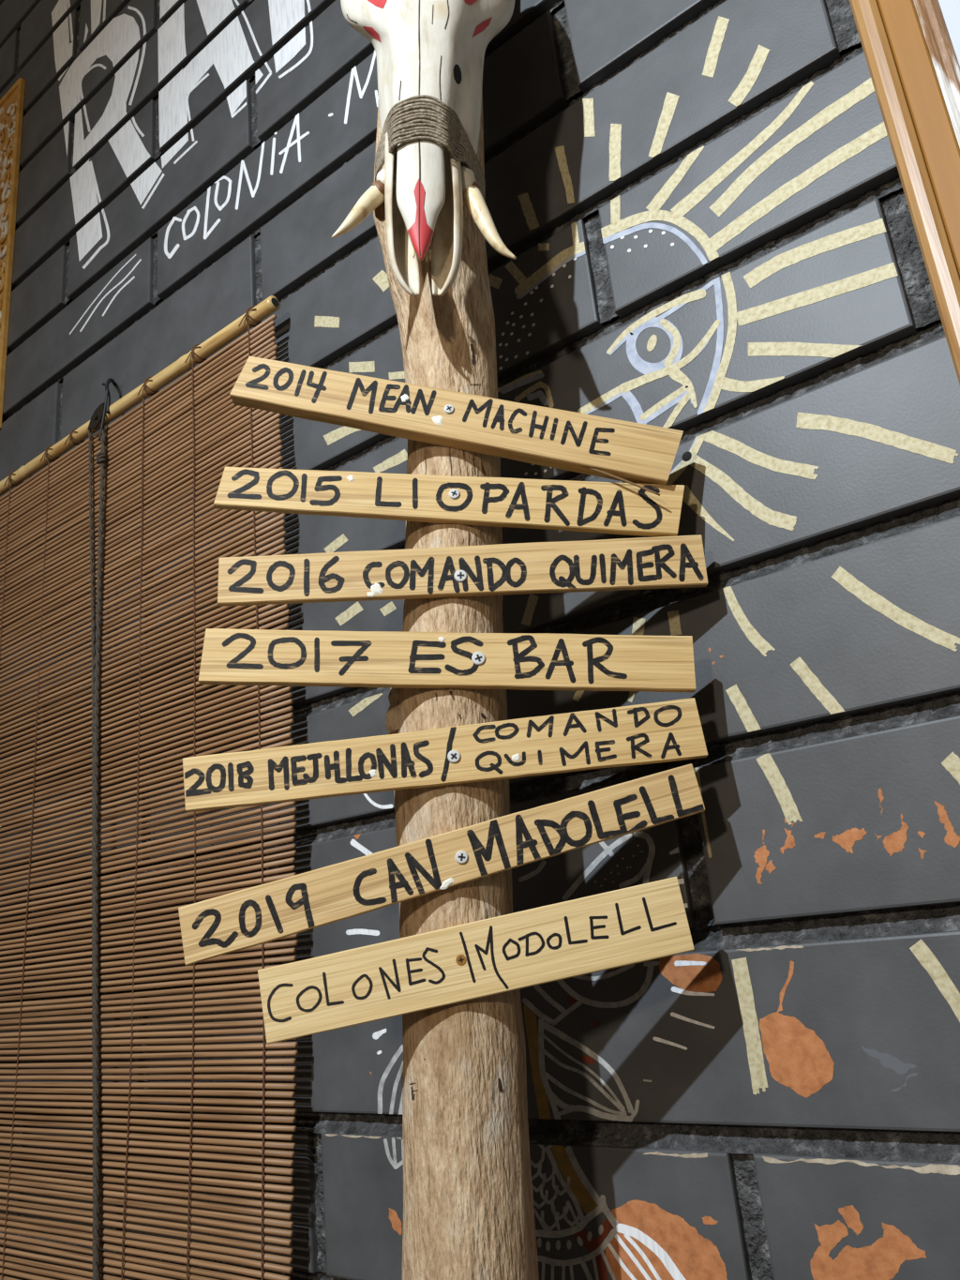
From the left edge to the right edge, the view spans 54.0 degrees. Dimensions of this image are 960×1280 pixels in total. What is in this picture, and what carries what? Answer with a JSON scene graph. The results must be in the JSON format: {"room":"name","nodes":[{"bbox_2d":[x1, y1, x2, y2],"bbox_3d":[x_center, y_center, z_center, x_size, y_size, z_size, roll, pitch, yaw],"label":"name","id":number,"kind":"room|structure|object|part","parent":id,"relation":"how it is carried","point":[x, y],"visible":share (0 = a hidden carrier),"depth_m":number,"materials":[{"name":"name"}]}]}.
{"room":"bar","nodes":[
{"label":"bar","id":0,"kind":"room"},
{"bbox_2d":[0,0,959,1279],"bbox_3d":[-0.378,-0.335,1.778,4.200,4.800,0.141,-18,-21,34],"label":"wall","id":1,"kind":"structure","parent":0,"point":[701,207],"depth_m":1.18,"materials":[{"name":"black paint"}]},
{"bbox_2d":[0,77,25,428],"bbox_3d":[-1.571,-0.989,2.766,0.750,1.150,0.016,-18,-21,34],"label":"frame","id":2,"kind":"object","parent":1,"relation":"attached to","point":[11,104],"visible":1,"depth_m":2.63,"materials":[{"name":"brown"}]},
{"bbox_2d":[0,295,298,1279],"bbox_3d":[-0.902,0.468,1.874,1.611,2.084,0.086,-18,-22,34],"label":"bamboo blind","id":3,"kind":"object","parent":1,"relation":"attached to","point":[228,414],"visible":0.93,"depth_m":1.66,"materials":[{"name":"brown wood"}]},
{"bbox_3d":[-0.710,0.306,1.722,0.111,1.617,0.007,-18,-21,34],"label":"pull cord","id":4,"kind":"part","parent":3,"relation":"part of","materials":[{"name":"black fabric"}]},
{"bbox_3d":[-0.687,0.302,1.702,0.069,1.605,0.010,-18,-21,34],"label":"pull cord","id":5,"kind":"part","parent":3,"relation":"part of","materials":[{"name":"black fabric"}]},
{"bbox_3d":[-1.004,-0.401,2.135,1.606,0.032,0.032,-18,-21,34],"label":"bamboo rod","id":6,"kind":"part","parent":3,"relation":"part of","materials":[{"name":"beige wood"}]},
{"bbox_2d":[849,0,959,384],"bbox_3d":[0.737,-0.607,0.862,0.680,1.550,0.032,-18,-21,34],"label":"picture frame","id":7,"kind":"object","parent":1,"relation":"attached to","point":[911,48],"visible":1,"depth_m":1.03,"materials":[{"name":"brown wood"}]},
{"bbox_3d":[0.743,-0.605,0.869,0.514,1.384,0.010,-18,-21,34],"label":"panel","id":8,"kind":"part","parent":7,"relation":"part of","materials":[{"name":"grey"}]},
{"bbox_3d":[-1.113,1.688,-0.205,4.200,0.100,3.340,-18,-21,34],"label":"floor","id":9,"kind":"structure","parent":0,"visible":0},
{"bbox_2d":[373,85,539,1279],"bbox_3d":[-0.008,0.305,1.038,0.324,3.068,0.178,-9,-18,10],"label":"trunk","id":10,"kind":"object","parent":9,"relation":"on","point":[469,1212],"visible":0.55,"depth_m":0.97,"materials":[{"name":"brown wood"}]},
{"bbox_2d":[331,0,516,295],"bbox_3d":[-0.070,-0.750,1.224,0.269,0.730,0.128,-5,-18,-1],"label":"skull","id":11,"kind":"object","parent":10,"relation":"attached to","point":[434,48],"visible":0.97,"depth_m":1.16,"materials":[{"name":"white"}]},
{"bbox_2d":[376,168,394,193],"bbox_3d":[-0.117,-0.567,1.170,0.021,0.034,0.034,-6,-18,2],"label":"socket","id":12,"kind":"object","parent":11,"relation":"attached to","point":[385,177],"depth_m":1.15,"materials":[{"name":"white"}]},
{"bbox_2d":[375,94,485,199],"bbox_3d":[-0.064,-0.606,1.177,0.144,0.081,0.111,-5,-18,-2],"label":"binding","id":13,"kind":"object","parent":11,"relation":"attached to","point":[449,131],"visible":0.97,"depth_m":1.13,"materials":[{"name":"fabric"}]},
{"bbox_2d":[461,165,477,190],"bbox_3d":[-0.019,-0.565,1.169,0.030,0.045,0.032,-18,-21,34],"label":"socket","id":14,"kind":"object","parent":11,"relation":"attached to","point":[469,182],"depth_m":1.16,"materials":[{"name":"beige"}]},
{"bbox_2d":[178,763,705,965],"bbox_3d":[-0.035,0.230,0.978,0.552,0.155,0.013,-5,-18,-2],"label":"wooden sign","id":15,"kind":"object","parent":10,"relation":"attached to","point":[270,911],"visible":1,"depth_m":0.97,"materials":[{"name":"brown wood"}]},
{"bbox_2d":[182,697,707,812],"bbox_3d":[-0.037,0.124,1.011,0.559,0.065,0.013,-6,-18,-2],"label":"wooden sign","id":16,"kind":"object","parent":10,"relation":"attached to","point":[670,730],"visible":1,"depth_m":1.01,"materials":[{"name":"yellow wood"}]},
{"bbox_2d":[198,628,695,692],"bbox_3d":[-0.036,0.022,1.045,0.548,0.121,0.015,-5,-18,-2],"label":"wooden sign","id":17,"kind":"object","parent":10,"relation":"attached to","point":[521,661],"visible":1,"depth_m":1.04,"materials":[{"name":"yellow wood"}]},
{"bbox_2d":[213,466,684,536],"bbox_3d":[-0.035,-0.163,1.108,0.553,0.137,0.014,-5,-18,-2],"label":"wooden sign","id":18,"kind":"object","parent":10,"relation":"attached to","point":[589,506],"visible":1,"depth_m":1.10,"materials":[{"name":"yellow wood"}]},
{"bbox_2d":[229,356,683,496],"bbox_3d":[-0.028,-0.255,1.129,0.537,0.237,0.029,-5,-18,-2],"label":"wooden sign","id":19,"kind":"object","parent":10,"relation":"attached to","point":[631,453],"visible":1,"depth_m":1.12,"materials":[{"name":"brown wood"}]},
{"bbox_2d":[217,534,707,606],"bbox_3d":[-0.020,-0.078,1.080,0.559,0.084,0.013,-5,-18,-2],"label":"wooden sign","id":20,"kind":"object","parent":10,"relation":"attached to","point":[661,562],"visible":1,"depth_m":1.08,"materials":[{"name":"brown wood"}]},
{"bbox_2d":[257,876,694,1044],"bbox_3d":[-0.003,0.322,0.951,0.439,0.120,0.011,-5,-18,-2],"label":"wooden sign","id":21,"kind":"object","parent":10,"relation":"attached to","point":[645,922],"visible":1,"depth_m":0.95,"materials":[{"name":"brown wood"}]}
]}

